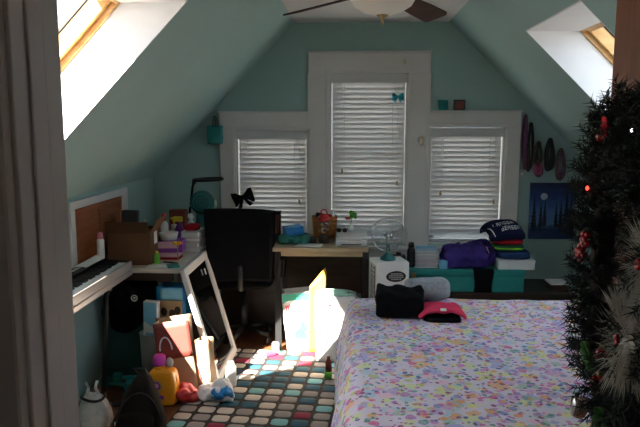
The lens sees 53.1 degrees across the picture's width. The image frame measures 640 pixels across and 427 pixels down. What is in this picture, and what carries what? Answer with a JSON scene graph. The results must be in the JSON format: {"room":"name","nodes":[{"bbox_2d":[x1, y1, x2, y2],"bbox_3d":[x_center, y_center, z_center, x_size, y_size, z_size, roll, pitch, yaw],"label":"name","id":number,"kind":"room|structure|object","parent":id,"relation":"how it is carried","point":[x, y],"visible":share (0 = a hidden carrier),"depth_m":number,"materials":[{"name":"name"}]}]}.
{"room":"bedroom","nodes":[
{"label":"bedroom","id":0,"kind":"room"},
{"bbox_2d":[68,177,154,402],"bbox_3d":[-1.452,0.553,3.053,0.120,1.186,4.320,0,8,3],"label":"wall","id":1,"kind":"structure","parent":0,"point":[88,321],"depth_m":3.85,"materials":[{"name":"teal paint"}]},
{"bbox_2d":[68,187,127,268],"bbox_3d":[-1.337,0.182,3.937,0.022,0.605,0.900,0,8,3],"label":"door","id":2,"kind":"structure","parent":1,"relation":"in","point":[88,215],"depth_m":3.76,"materials":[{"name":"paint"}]},
{"bbox_2d":[65,0,293,197],"bbox_3d":[-0.968,-0.649,2.867,1.360,1.599,4.320,0,8,3],"label":"ceiling","id":3,"kind":"structure","parent":0,"point":[208,47],"depth_m":3.49,"materials":[{"name":"teal paint"}]},
{"bbox_2d":[58,0,187,139],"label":"window","id":4,"kind":"structure","parent":3,"relation":"attached to","point":[99,40],"depth_m":2.65,"materials":[{"name":"white paint"}]},
{"bbox_2d":[78,323,286,426],"bbox_3d":[0.314,1.225,2.954,3.827,0.120,4.550,0,8,3],"label":"floor","id":5,"kind":"structure","parent":0,"point":[246,339],"depth_m":4.56,"materials":[{"name":"wood"}]},
{"bbox_2d":[79,381,115,426],"bbox_3d":[-1.154,0.986,3.268,0.187,0.280,0.167,0,8,3],"label":"vase","id":6,"kind":"object","parent":5,"relation":"on","point":[95,410],"visible":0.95,"depth_m":3.22,"materials":[{"name":"ceramic"}]},
{"bbox_2d":[101,290,120,405],"bbox_3d":[-1.234,0.784,3.165,0.220,0.698,0.940,0,8,3],"label":"keyboard stand","id":7,"kind":"object","parent":5,"relation":"on","point":[106,294],"visible":0.07,"depth_m":3.52,"materials":[{"name":"black metal"}]},
{"bbox_2d":[71,258,131,312],"bbox_3d":[-1.234,0.386,3.111,0.230,0.101,1.240,0,8,3],"label":"digital piano","id":8,"kind":"object","parent":7,"relation":"on","point":[89,283],"visible":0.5,"depth_m":3.34,"materials":[{"name":"white plastic"}]},
{"bbox_2d":[74,255,102,267],"bbox_3d":[-1.281,0.263,3.551,0.072,0.022,0.240,0,8,3],"label":"sheet music","id":9,"kind":"object","parent":8,"relation":"on","point":[96,258],"visible":1,"depth_m":3.54,"materials":[{"name":"white paper"}]},
{"bbox_2d":[96,232,104,258],"bbox_3d":[-1.264,0.183,3.686,0.044,0.152,0.044,0,8,3],"label":"lotion bottle","id":10,"kind":"object","parent":8,"relation":"on","point":[100,242],"visible":0.83,"depth_m":3.67,"materials":[{"name":"white plastic"}]},
{"bbox_2d":[99,377,132,390],"bbox_3d":[-1.201,1.013,3.805,0.226,0.072,0.062,2,8,17],"label":"dumbbell","id":11,"kind":"object","parent":5,"relation":"on","point":[109,382],"visible":0.66,"depth_m":3.80,"materials":[{"name":"teal plastic"}]},
{"bbox_2d":[101,306,143,376],"bbox_3d":[-1.188,0.791,4.113,0.305,0.430,0.310,0,8,3],"label":"storage bin","id":12,"kind":"object","parent":5,"relation":"on","point":[123,349],"visible":0.2,"depth_m":3.97,"materials":[{"name":"plastic"}]},
{"bbox_2d":[108,281,157,332],"bbox_3d":[-1.151,0.544,4.006,0.296,0.348,0.374,0,8,3],"label":"jacket","id":13,"kind":"object","parent":12,"relation":"on","point":[126,299],"visible":0.65,"depth_m":3.86,"materials":[{"name":"black fabric"}]},
{"bbox_2d":[112,372,136,381],"bbox_3d":[-1.146,0.999,3.907,0.226,0.072,0.062,-1,8,-7],"label":"dumbbell","id":14,"kind":"object","parent":5,"relation":"on","point":[117,376],"visible":0.48,"depth_m":3.88,"materials":[{"name":"teal plastic"}]},
{"bbox_2d":[113,367,166,426],"bbox_3d":[-0.910,0.949,3.221,0.261,0.358,0.206,0,8,-3],"label":"backpack","id":15,"kind":"object","parent":5,"relation":"on","point":[141,405],"visible":1,"depth_m":3.16,"materials":[{"name":"black fabric"}]},
{"bbox_2d":[139,330,155,372],"bbox_3d":[-1.017,0.876,3.879,0.144,0.325,0.144,0,8,3],"label":"waste bin","id":16,"kind":"object","parent":5,"relation":"on","point":[147,343],"visible":0.31,"depth_m":3.81,"materials":[{"name":"grey plastic"}]},
{"bbox_2d":[143,300,159,335],"bbox_3d":[-1.011,0.691,3.849,0.100,0.343,0.051,1,8,11],"label":"carton","id":17,"kind":"object","parent":16,"relation":"in","point":[151,308],"visible":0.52,"depth_m":3.82,"materials":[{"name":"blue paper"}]},
{"bbox_2d":[123,245,205,284],"bbox_3d":[-1.054,0.604,4.435,0.500,0.715,1.150,0,8,3],"label":"side table","id":18,"kind":"object","parent":5,"relation":"on","point":[139,272],"visible":0.16,"depth_m":3.86,"materials":[{"name":"laminate"}]},
{"bbox_2d":[104,214,166,264],"bbox_3d":[-1.137,0.163,3.991,0.306,0.278,0.332,0,8,-1],"label":"cardboard box","id":19,"kind":"object","parent":18,"relation":"on","point":[134,242],"visible":0.82,"depth_m":3.88,"materials":[{"name":"cardboard"}]},
{"bbox_2d":[121,209,139,221],"bbox_3d":[-1.213,0.128,4.085,0.115,0.308,0.110,-1,8,-7],"label":"speaker","id":20,"kind":"object","parent":19,"relation":"in","point":[126,215],"visible":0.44,"depth_m":4.04},
{"bbox_2d":[159,252,182,259],"bbox_3d":[-0.960,0.268,4.102,0.135,0.040,0.100,0,8,3],"label":"book","id":21,"kind":"object","parent":18,"relation":"on","point":[173,255],"visible":0.63,"depth_m":4.05,"materials":[{"name":"pink paper"}]},
{"bbox_2d":[158,238,184,252],"bbox_3d":[-0.965,0.204,4.133,0.170,0.075,0.122,0,8,-2],"label":"box","id":22,"kind":"object","parent":21,"relation":"on","point":[163,246],"visible":0.64,"depth_m":4.08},
{"bbox_2d":[159,231,177,240],"bbox_3d":[-0.976,0.144,4.127,0.124,0.045,0.124,0,8,3],"label":"bowl","id":23,"kind":"object","parent":22,"relation":"on","point":[164,235],"visible":1,"depth_m":4.09,"materials":[{"name":"ceramic"}]},
{"bbox_2d":[170,216,183,237],"bbox_3d":[-0.983,0.132,4.428,0.096,0.222,0.072,0,8,3],"label":"spray bottle","id":24,"kind":"object","parent":18,"relation":"on","point":[178,219],"visible":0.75,"depth_m":4.40,"materials":[{"name":"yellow plastic"}]},
{"bbox_2d":[169,209,187,230],"bbox_3d":[-1.038,0.087,4.708,0.120,0.235,0.080,0,8,3],"label":"box file","id":25,"kind":"object","parent":18,"relation":"on","point":[172,212],"visible":0.47,"depth_m":4.66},
{"bbox_2d":[183,243,203,251],"bbox_3d":[-0.869,0.231,4.386,0.120,0.037,0.180,0,8,1],"label":"book","id":26,"kind":"object","parent":18,"relation":"on","point":[199,248],"visible":0.54,"depth_m":4.30,"materials":[{"name":"white paper"}]},
{"bbox_2d":[185,238,204,246],"bbox_3d":[-0.869,0.196,4.381,0.120,0.031,0.180,1,8,8],"label":"book","id":27,"kind":"object","parent":26,"relation":"on","point":[187,244],"visible":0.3,"depth_m":4.30,"materials":[{"name":"white paper"}]},
{"bbox_2d":[185,234,203,241],"bbox_3d":[-0.869,0.166,4.377,0.120,0.027,0.180,0,8,-1],"label":"book","id":28,"kind":"object","parent":27,"relation":"on","point":[199,239],"visible":0.46,"depth_m":4.29,"materials":[{"name":"white paper"}]},
{"bbox_2d":[181,228,204,237],"bbox_3d":[-0.869,0.132,4.372,0.120,0.040,0.180,0,8,3],"label":"book","id":29,"kind":"object","parent":28,"relation":"on","point":[198,233],"visible":0.84,"depth_m":4.29,"materials":[{"name":"white paper"}]},
{"bbox_2d":[184,223,199,229],"bbox_3d":[-0.871,0.091,4.370,0.095,0.042,0.102,0,8,3],"label":"pouch","id":30,"kind":"object","parent":29,"relation":"on","point":[191,226],"visible":1,"depth_m":4.33,"materials":[{"name":"red fabric"}]},
{"bbox_2d":[188,190,216,226],"bbox_3d":[-0.868,0.017,4.710,0.209,0.373,0.124,0,8,3],"label":"fan","id":31,"kind":"object","parent":18,"relation":"on","point":[200,200],"visible":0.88,"depth_m":4.68,"materials":[{"name":"plastic"}]},
{"bbox_2d":[192,194,209,211],"bbox_3d":[-0.868,-0.078,4.679,0.130,0.130,0.006,0,8,3],"label":"grille","id":32,"kind":"object","parent":31,"relation":"attached to","point":[200,202],"depth_m":4.68,"materials":[{"name":"teal plastic"}]},
{"bbox_2d":[188,177,223,220],"bbox_3d":[-0.882,-0.034,4.725,0.367,0.471,0.198,3,8,20],"label":"desk lamp","id":33,"kind":"object","parent":18,"relation":"on","point":[201,179],"visible":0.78,"depth_m":4.66,"materials":[{"name":"black plastic"}]},
{"bbox_2d":[150,353,179,405],"bbox_3d":[-0.880,0.934,3.601,0.166,0.283,0.099,1,8,11],"label":"detergent bottle","id":34,"kind":"object","parent":5,"relation":"on","point":[166,378],"visible":0.8,"depth_m":3.56,"materials":[{"name":"orange plastic"}]},
{"bbox_2d":[154,379,163,399],"bbox_3d":[-0.909,0.979,3.564,0.082,0.114,0.004,1,8,11],"label":"print","id":35,"kind":"object","parent":34,"relation":"attached to","point":[158,384],"depth_m":3.56},
{"bbox_2d":[156,282,191,317],"bbox_3d":[-0.905,0.729,3.990,0.191,0.585,0.132,1,8,7],"label":"box","id":36,"kind":"object","parent":5,"relation":"on","point":[172,296],"visible":0.36,"depth_m":3.90,"materials":[{"name":"cardboard"}]},
{"bbox_2d":[158,300,182,317],"bbox_3d":[-0.913,0.601,3.909,0.150,0.140,0.003,1,8,7],"label":"picture","id":37,"kind":"object","parent":36,"relation":"attached to","point":[167,308],"depth_m":3.91},
{"bbox_2d":[152,314,197,388],"bbox_3d":[-0.842,0.826,3.754,0.249,0.456,0.158,-1,8,-7],"label":"paper bag","id":38,"kind":"object","parent":5,"relation":"on","point":[173,335],"visible":0.7,"depth_m":3.68,"materials":[{"name":"paper"}]},
{"bbox_2d":[153,320,192,359],"bbox_3d":[-0.843,0.728,3.670,0.199,0.212,0.005,-7,5,-6],"label":"print","id":39,"kind":"object","parent":38,"relation":"attached to","point":[178,333],"depth_m":3.67},
{"bbox_2d":[204,208,286,345],"bbox_3d":[-0.558,0.431,4.625,0.636,1.005,0.615,0,8,-3],"label":"office chair","id":40,"kind":"object","parent":5,"relation":"on","point":[240,242],"visible":0.91,"depth_m":4.35,"materials":[{"name":"black fabric"}]},
{"bbox_2d":[231,187,254,207],"bbox_3d":[-0.596,-0.119,4.925,0.191,0.163,0.035,0,8,3],"label":"bow","id":41,"kind":"object","parent":40,"relation":"on","point":[248,195],"visible":0.98,"depth_m":4.93,"materials":[{"name":"black fabric"}]},
{"bbox_2d":[164,348,334,426],"bbox_3d":[-0.323,1.103,3.358,0.950,0.013,2.200,1,8,8],"label":"area rug","id":42,"kind":"object","parent":5,"relation":"on","point":[287,388],"visible":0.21,"depth_m":3.65,"materials":[{"name":"carpet"}]},
{"bbox_2d":[176,382,199,403],"bbox_3d":[-0.743,1.011,3.621,0.141,0.098,0.137,0,8,3],"label":"plastic wrapper","id":43,"kind":"object","parent":42,"relation":"on","point":[187,393],"visible":0.96,"depth_m":3.59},
{"bbox_2d":[194,336,215,386],"bbox_3d":[-0.674,0.884,3.764,0.104,0.314,0.087,2,8,15],"label":"gift bag","id":44,"kind":"object","parent":42,"relation":"on","point":[204,349],"visible":0.87,"depth_m":3.73,"materials":[{"name":"paper"}]},
{"bbox_2d":[180,250,236,378],"bbox_3d":[-0.700,0.643,4.095,0.224,0.714,0.600,0,8,3],"label":"mirror","id":45,"kind":"object","parent":42,"relation":"on","point":[198,278],"visible":0.83,"depth_m":4.07,"materials":[{"name":"white paint"}]},
{"bbox_2d":[197,378,234,401],"bbox_3d":[-0.591,0.991,3.644,0.217,0.129,0.169,1,8,11],"label":"plastic bag","id":46,"kind":"object","parent":42,"relation":"on","point":[221,389],"visible":1,"depth_m":3.59,"materials":[{"name":"white plastic"}]},
{"bbox_2d":[226,361,236,386],"bbox_3d":[-0.530,0.956,3.811,0.062,0.155,0.036,-2,8,-17],"label":"shampoo bottle","id":47,"kind":"object","parent":42,"relation":"on","point":[230,368],"visible":0.78,"depth_m":3.79,"materials":[{"name":"white plastic"}]},
{"bbox_2d":[264,341,278,356],"bbox_3d":[-0.329,0.921,4.351,0.119,0.080,0.063,-5,9,-32],"label":"roller","id":48,"kind":"object","parent":42,"relation":"on","point":[275,345],"visible":1,"depth_m":4.35,"materials":[{"name":"white plastic"}]},
{"bbox_2d":[325,355,331,378],"bbox_3d":[0.052,0.945,3.944,0.048,0.141,0.047,0,8,3],"label":"spray bottle","id":49,"kind":"object","parent":42,"relation":"on","point":[328,364],"visible":1,"depth_m":3.93,"materials":[{"name":"green plastic"}]},
{"bbox_2d":[315,289,358,361],"bbox_3d":[0.118,0.749,4.256,0.294,0.473,0.154,1,8,9],"label":"shopping bag","id":50,"kind":"object","parent":42,"relation":"on","point":[329,308],"visible":0.69,"depth_m":4.19,"materials":[{"name":"white paper"}]},
{"bbox_2d":[220,234,280,327],"bbox_3d":[-0.538,0.522,4.965,0.470,0.735,0.124,0,8,3],"label":"base cabinet","id":51,"kind":"object","parent":5,"relation":"on","point":[260,302],"visible":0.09,"depth_m":4.94,"materials":[{"name":"brown wood"}]},
{"bbox_2d":[281,286,309,350],"bbox_3d":[-0.147,0.742,4.474,0.245,0.451,0.147,0,8,-3],"label":"shopping bag","id":52,"kind":"object","parent":5,"relation":"on","point":[295,301],"visible":0.79,"depth_m":4.41,"materials":[{"name":"white paper"}]},
{"bbox_2d":[309,267,326,351],"bbox_3d":[-0.017,0.662,4.372,0.124,0.618,0.072,1,8,11],"label":"envelope","id":53,"kind":"object","parent":5,"relation":"on","point":[319,283],"visible":0.54,"depth_m":4.35,"materials":[{"name":"paper"}]},
{"bbox_2d":[272,234,368,349],"bbox_3d":[0.015,0.561,4.656,0.655,0.740,0.570,0,8,3],"label":"desk","id":54,"kind":"object","parent":5,"relation":"on","point":[347,267],"visible":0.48,"depth_m":4.84,"materials":[{"name":"brown wood"}]},
{"bbox_2d":[277,232,310,243],"bbox_3d":[-0.179,0.173,4.526,0.231,0.065,0.224,0,8,3],"label":"folded towel","id":55,"kind":"object","parent":54,"relation":"on","point":[304,238],"visible":0.8,"depth_m":4.43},
{"bbox_2d":[282,223,303,235],"bbox_3d":[-0.189,0.117,4.518,0.135,0.075,0.112,-2,8,-15],"label":"tissue box","id":56,"kind":"object","parent":55,"relation":"on","point":[295,229],"visible":1,"depth_m":4.47,"materials":[{"name":"blue cardboard"}]},
{"bbox_2d":[295,243,323,246],"bbox_3d":[-0.072,0.218,4.402,0.190,0.008,0.110,0,8,3],"label":"paper sheets","id":57,"kind":"object","parent":54,"relation":"on","point":[307,244],"visible":1,"depth_m":4.38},
{"bbox_2d":[318,209,329,243],"bbox_3d":[0.027,0.086,4.506,0.086,0.242,0.086,0,8,3],"label":"candy jar","id":58,"kind":"object","parent":54,"relation":"on","point":[323,238],"visible":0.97,"depth_m":4.49,"materials":[{"name":"glass"}]},
{"bbox_2d":[312,214,336,238],"bbox_3d":[0.034,0.095,4.739,0.190,0.162,0.191,0,8,3],"label":"wicker basket","id":59,"kind":"object","parent":54,"relation":"on","point":[332,224],"visible":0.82,"depth_m":4.67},
{"bbox_2d":[336,229,367,245],"bbox_3d":[0.226,0.169,4.575,0.220,0.058,0.406,0,8,3],"label":"printer","id":60,"kind":"object","parent":54,"relation":"on","point":[358,237],"visible":0.84,"depth_m":4.39,"materials":[{"name":"white plastic"}]},
{"bbox_2d":[345,210,356,231],"bbox_3d":[0.224,0.053,4.643,0.089,0.153,0.055,0,8,3],"label":"potted plant","id":61,"kind":"object","parent":60,"relation":"on","point":[353,214],"visible":1,"depth_m":4.63,"materials":[{"name":"green plant"}]},
{"bbox_2d":[369,256,408,297],"bbox_3d":[0.453,0.642,4.252,0.216,0.688,0.202,-1,8,-9],"label":"carton","id":62,"kind":"object","parent":5,"relation":"on","point":[388,273],"visible":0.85,"depth_m":4.13,"materials":[{"name":"cardboard"}]},
{"bbox_2d":[371,218,405,260],"bbox_3d":[0.446,0.166,4.178,0.220,0.275,0.131,-1,8,-7],"label":"desk fan","id":63,"kind":"object","parent":62,"relation":"on","point":[387,256],"visible":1,"depth_m":4.18,"materials":[{"name":"teal plastic"}]},
{"bbox_2d":[331,298,592,426],"bbox_3d":[0.864,0.880,2.743,1.645,0.620,1.885,0,8,3],"label":"bed","id":64,"kind":"object","parent":5,"relation":"on","point":[501,365],"visible":0.76,"depth_m":2.52,"materials":[{"name":"multicoloured fabric"}]},
{"bbox_2d":[375,283,423,316],"bbox_3d":[0.402,0.436,3.232,0.255,0.134,0.228,0,8,3],"label":"trousers","id":65,"kind":"object","parent":64,"relation":"on","point":[397,300],"visible":0.98,"depth_m":3.13,"materials":[{"name":"black fabric"}]},
{"bbox_2d":[404,277,449,300],"bbox_3d":[0.574,0.408,3.450,0.249,0.148,0.220,0,8,3],"label":"sweatshirt","id":66,"kind":"object","parent":64,"relation":"on","point":[435,288],"visible":0.78,"depth_m":3.36,"materials":[{"name":"fabric"}]},
{"bbox_2d":[423,313,460,322],"bbox_3d":[0.598,0.511,3.142,0.182,0.035,0.150,0,8,3],"label":"shorts","id":67,"kind":"object","parent":64,"relation":"on","point":[435,317],"visible":0.69,"depth_m":3.09,"materials":[{"name":"black fabric"}]},
{"bbox_2d":[418,302,466,318],"bbox_3d":[0.597,0.474,3.177,0.232,0.054,0.185,0,8,3],"label":"shirt","id":68,"kind":"object","parent":67,"relation":"on","point":[429,307],"visible":0.9,"depth_m":3.11,"materials":[{"name":"pink fabric"}]},
{"bbox_2d":[449,279,574,300],"bbox_3d":[1.125,0.724,4.702,1.320,0.405,0.450,0,8,3],"label":"bench","id":69,"kind":"object","parent":5,"relation":"on","point":[534,289],"visible":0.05,"depth_m":4.46,"materials":[{"name":"brown wood"}]},
{"bbox_2d":[406,258,525,291],"bbox_3d":[0.950,0.445,4.669,0.972,0.157,0.420,0,8,3],"label":"storage chest","id":70,"kind":"object","parent":69,"relation":"on","point":[460,279],"visible":0.47,"depth_m":4.46,"materials":[{"name":"teal fabric"}]},
{"bbox_2d":[407,242,414,266],"bbox_3d":[0.648,0.291,4.555,0.056,0.177,0.056,0,8,3],"label":"flask","id":71,"kind":"object","parent":70,"relation":"on","point":[411,250],"visible":0.89,"depth_m":4.53,"materials":[{"name":"black plastic"}]},
{"bbox_2d":[414,264,437,267],"bbox_3d":[0.756,0.362,4.579,0.165,0.030,0.115,0,8,3],"label":"book","id":72,"kind":"object","parent":70,"relation":"on","point":[416,265],"visible":0.54,"depth_m":4.53,"materials":[{"name":"white paper"}]},
{"bbox_2d":[414,258,438,263],"bbox_3d":[0.756,0.334,4.575,0.170,0.026,0.120,0,8,0],"label":"book","id":73,"kind":"object","parent":72,"relation":"on","point":[416,261],"visible":0.46,"depth_m":4.52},
{"bbox_2d":[415,255,437,259],"bbox_3d":[0.756,0.303,4.571,0.160,0.034,0.115,1,8,7],"label":"book","id":74,"kind":"object","parent":73,"relation":"on","point":[417,257],"visible":0.54,"depth_m":4.52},
{"bbox_2d":[415,250,438,254],"bbox_3d":[0.756,0.272,4.567,0.165,0.028,0.120,0,8,1],"label":"book","id":75,"kind":"object","parent":74,"relation":"on","point":[437,251],"visible":0.55,"depth_m":4.51,"materials":[{"name":"white paper"}]},
{"bbox_2d":[415,245,436,250],"bbox_3d":[0.756,0.249,4.564,0.150,0.018,0.110,1,8,9],"label":"book","id":76,"kind":"object","parent":75,"relation":"on","point":[417,248],"visible":1,"depth_m":4.52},
{"bbox_2d":[439,238,495,268],"bbox_3d":[1.062,0.277,4.617,0.392,0.186,0.336,0,8,0],"label":"duffel bag","id":77,"kind":"object","parent":70,"relation":"on","point":[479,253],"visible":0.92,"depth_m":4.50,"materials":[{"name":"purple fabric"}]},
{"bbox_2d":[473,268,493,292],"bbox_3d":[1.135,0.472,4.462,0.143,0.178,0.046,0,8,3],"label":"scarf","id":78,"kind":"object","parent":70,"relation":"hanging from","point":[483,277],"visible":1,"depth_m":4.44,"materials":[{"name":"black fabric"}]},
{"bbox_2d":[493,257,535,269],"bbox_3d":[1.377,0.343,4.588,0.256,0.066,0.266,0,8,3],"label":"box","id":79,"kind":"object","parent":70,"relation":"on","point":[501,264],"visible":0.56,"depth_m":4.46,"materials":[{"name":"white paper"}]},
{"bbox_2d":[493,247,529,258],"bbox_3d":[1.368,0.281,4.580,0.239,0.059,0.244,0,8,1],"label":"shirt","id":80,"kind":"object","parent":79,"relation":"on","point":[524,254],"visible":0.71,"depth_m":4.47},
{"bbox_2d":[491,243,523,250],"bbox_3d":[1.341,0.231,4.572,0.208,0.050,0.224,1,8,7],"label":"shirt","id":81,"kind":"object","parent":80,"relation":"on","point":[520,247],"visible":0.65,"depth_m":4.47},
{"bbox_2d":[488,237,522,244],"bbox_3d":[1.327,0.182,4.567,0.214,0.057,0.226,0,8,0],"label":"shirt","id":82,"kind":"object","parent":81,"relation":"on","point":[513,241],"visible":0.46,"depth_m":4.46,"materials":[{"name":"red fabric"}]},
{"bbox_2d":[480,219,525,241],"bbox_3d":[1.298,0.113,4.556,0.254,0.136,0.263,0,8,-2],"label":"shirt","id":83,"kind":"object","parent":82,"relation":"on","point":[500,229],"visible":1,"depth_m":4.45,"materials":[{"name":"blue fabric"}]},
{"bbox_2d":[545,279,568,291],"bbox_3d":[1.679,0.510,4.540,0.130,0.062,0.140,0,8,3],"label":"album","id":84,"kind":"object","parent":69,"relation":"on","point":[553,285],"visible":0.79,"depth_m":4.48,"materials":[{"name":"paper"}]},
{"bbox_2d":[153,22,593,308],"bbox_3d":[0.417,-0.277,4.964,3.427,2.319,0.140,0,8,3],"label":"wall","id":85,"kind":"structure","parent":0,"point":[278,81],"depth_m":4.81,"materials":[{"name":"teal paint"}]},
{"bbox_2d":[207,116,222,143],"bbox_3d":[-0.794,-0.634,4.841,0.113,0.211,0.066,0,8,3],"label":"gift bag","id":86,"kind":"object","parent":85,"relation":"hanging from","point":[214,133],"visible":1,"depth_m":4.82,"materials":[{"name":"teal plastic"}]},
{"bbox_2d":[236,130,307,232],"bbox_3d":[-0.364,-0.215,5.009,0.551,0.864,0.138,0,8,3],"label":"window","id":87,"kind":"structure","parent":85,"relation":"in","point":[237,140],"depth_m":4.95,"materials":[{"name":"white paint"}]},
{"bbox_2d":[237,130,306,233],"bbox_3d":[-0.366,-0.217,4.960,0.534,0.846,0.080,0,8,3],"label":"window blind","id":88,"kind":"object","parent":87,"relation":"attached to","point":[272,162],"visible":0.8,"depth_m":4.95,"materials":[{"name":"white plastic"}]},
{"bbox_2d":[330,74,407,242],"bbox_3d":[0.370,-0.419,4.947,0.581,1.284,0.138,0,8,3],"label":"window","id":89,"kind":"structure","parent":85,"relation":"in","point":[331,84],"depth_m":4.91,"materials":[{"name":"white paint"}]},
{"bbox_2d":[331,74,406,239],"bbox_3d":[0.367,-0.421,4.898,0.564,1.266,0.080,0,8,3],"label":"window blind","id":90,"kind":"object","parent":89,"relation":"attached to","point":[368,126],"visible":0.9,"depth_m":4.90,"materials":[{"name":"white plastic"}]},
{"bbox_2d":[392,93,403,101],"bbox_3d":[0.583,-0.865,4.775,0.087,0.070,0.019,0,8,3],"label":"bow","id":91,"kind":"object","parent":90,"relation":"attached to","point":[395,97],"visible":1,"depth_m":4.78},
{"bbox_2d":[218,51,522,245],"bbox_3d":[0.366,-0.467,4.847,2.280,1.487,0.044,0,8,3],"label":"trim","id":92,"kind":"structure","parent":85,"relation":"attached to","point":[420,116],"depth_m":4.82,"materials":[{"name":"white paint"}]},
{"bbox_2d":[438,100,447,109],"bbox_3d":[0.918,-0.808,4.773,0.072,0.075,0.043,0,8,3],"label":"candle","id":93,"kind":"object","parent":92,"relation":"on","point":[442,104],"visible":1,"depth_m":4.76,"materials":[{"name":"teal wax"}]},
{"bbox_2d":[453,100,464,109],"bbox_3d":[1.037,-0.807,4.761,0.084,0.078,0.016,0,8,3],"label":"picture frame","id":94,"kind":"object","parent":92,"relation":"on","point":[458,104],"visible":1,"depth_m":4.76,"materials":[{"name":"black plastic"}]},
{"bbox_2d":[368,245,441,259],"bbox_3d":[0.368,0.304,4.954,2.340,0.110,0.080,0,8,3],"label":"trim","id":95,"kind":"structure","parent":85,"relation":"attached to","point":[374,251],"depth_m":4.94,"materials":[{"name":"white paint"}]},
{"bbox_2d":[428,128,504,243],"bbox_3d":[1.111,-0.216,4.939,0.558,0.884,0.138,0,8,3],"label":"window","id":96,"kind":"structure","parent":85,"relation":"in","point":[502,138],"depth_m":4.91,"materials":[{"name":"white paint"}]},
{"bbox_2d":[429,128,503,240],"bbox_3d":[1.109,-0.218,4.890,0.541,0.866,0.080,0,8,3],"label":"window blind","id":97,"kind":"object","parent":96,"relation":"attached to","point":[465,162],"visible":0.94,"depth_m":4.89,"materials":[{"name":"white plastic"}]},
{"bbox_2d":[521,114,527,169],"bbox_3d":[1.530,-0.532,4.780,0.040,0.421,0.044,-6,9,-36],"label":"necklace","id":98,"kind":"object","parent":85,"relation":"hanging from","point":[524,141],"visible":1,"depth_m":4.77,"materials":[{"name":"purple plastic"}]},
{"bbox_2d":[526,122,533,171],"bbox_3d":[1.570,-0.497,4.786,0.063,0.373,0.044,0,8,3],"label":"necklace","id":99,"kind":"object","parent":85,"relation":"hanging from","point":[529,162],"visible":1,"depth_m":4.77,"materials":[{"name":"black plastic"}]},
{"bbox_2d":[533,162,542,176],"bbox_3d":[1.640,-0.333,4.805,0.075,0.123,0.044,0,8,3],"label":"headband","id":100,"kind":"object","parent":85,"relation":"attached to","point":[538,173],"visible":1,"depth_m":4.79,"materials":[{"name":"pink fabric"}]},
{"bbox_2d":[533,141,542,167],"bbox_3d":[1.630,-0.442,4.790,0.075,0.203,0.044,0,8,3],"label":"headband","id":101,"kind":"object","parent":85,"relation":"hanging from","point":[539,159],"visible":1,"depth_m":4.77,"materials":[{"name":"fabric"}]},
{"bbox_2d":[544,137,554,171],"bbox_3d":[1.717,-0.441,4.786,0.083,0.254,0.044,0,8,3],"label":"headband","id":102,"kind":"object","parent":85,"relation":"hanging from","point":[549,163],"visible":1,"depth_m":4.77,"materials":[{"name":"fabric"}]},
{"bbox_2d":[528,183,575,238],"bbox_3d":[1.757,-0.019,4.852,0.336,0.428,0.023,0,8,3],"label":"painting","id":103,"kind":"object","parent":85,"relation":"attached to","point":[548,202],"visible":0.87,"depth_m":4.84,"materials":[{"name":"paint"}]},
{"bbox_2d":[555,148,565,180],"bbox_3d":[1.802,-0.369,4.792,0.080,0.247,0.044,0,8,3],"label":"headband","id":104,"kind":"object","parent":85,"relation":"hanging from","point":[559,176],"visible":0.99,"depth_m":4.78,"materials":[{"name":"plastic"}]},
{"bbox_2d":[282,0,468,22],"bbox_3d":[0.284,-1.290,2.722,1.146,0.290,4.320,0,8,3],"label":"ceiling","id":105,"kind":"structure","parent":0,"point":[345,11],"depth_m":4.38,"materials":[{"name":"white paint"}]},
{"bbox_2d":[283,0,446,24],"bbox_3d":[0.302,-1.048,3.077,0.900,0.282,0.900,-1,8,-8],"label":"ceiling fan","id":106,"kind":"object","parent":105,"relation":"hanging from","point":[424,11],"visible":1,"depth_m":3.08,"materials":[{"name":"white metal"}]},
{"bbox_2d":[449,0,616,158],"bbox_3d":[1.518,-0.638,2.751,1.326,1.591,4.320,0,8,3],"label":"ceiling","id":107,"kind":"structure","parent":0,"point":[496,29],"depth_m":3.96,"materials":[{"name":"teal paint"}]},
{"bbox_2d":[525,0,614,109],"bbox_3d":[1.702,-0.639,3.136,1.168,0.913,1.020,0,8,3],"label":"window","id":108,"kind":"structure","parent":107,"relation":"attached to","point":[574,37],"depth_m":3.54,"materials":[{"name":"white paint"}]},
{"bbox_3d":[0.221,0.283,0.821,3.427,2.319,0.110,0,8,3],"label":"wall","id":109,"kind":"structure","parent":0,"visible":0},
{"bbox_2d":[0,0,79,426],"bbox_3d":[0.122,0.366,0.835,1.124,2.150,0.157,0,8,3],"label":"trim","id":110,"kind":"structure","parent":109,"relation":"attached to","point":[39,387],"depth_m":0.77,"materials":[{"name":"white paint"}]},
{"bbox_2d":[570,0,639,418],"bbox_3d":[0.667,0.377,1.274,0.177,1.988,0.815,1,8,10],"label":"door","id":111,"kind":"structure","parent":109,"relation":"in","point":[626,59],"depth_m":1.47,"materials":[{"name":"brown wood"}]},
{"bbox_2d":[556,72,639,426],"bbox_3d":[0.588,-0.080,1.195,0.196,1.070,0.694,1,8,10],"label":"tree","id":112,"kind":"object","parent":111,"relation":"hanging from","point":[611,363],"visible":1,"depth_m":1.22,"materials":[{"name":"green plastic"}]},
{"bbox_2d":[586,186,615,201],"bbox_3d":[0.580,-0.038,1.316,0.064,0.037,0.006,1,8,10],"label":"light","id":113,"kind":"object","parent":112,"relation":"attached to","point":[593,190],"depth_m":1.32,"materials":[{"name":"red plastic"}]},
{"bbox_2d":[600,116,608,138],"bbox_3d":[0.523,-0.156,1.171,0.009,0.044,0.049,1,8,10],"label":"flower","id":114,"kind":"object","parent":112,"relation":"on","point":[604,127],"depth_m":1.17,"materials":[{"name":"fabric"}]},
{"bbox_2d":[613,334,619,345],"bbox_3d":[0.486,0.206,1.048,0.008,0.019,0.019,1,8,10],"label":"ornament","id":115,"kind":"object","parent":112,"relation":"on","point":[616,338],"depth_m":1.04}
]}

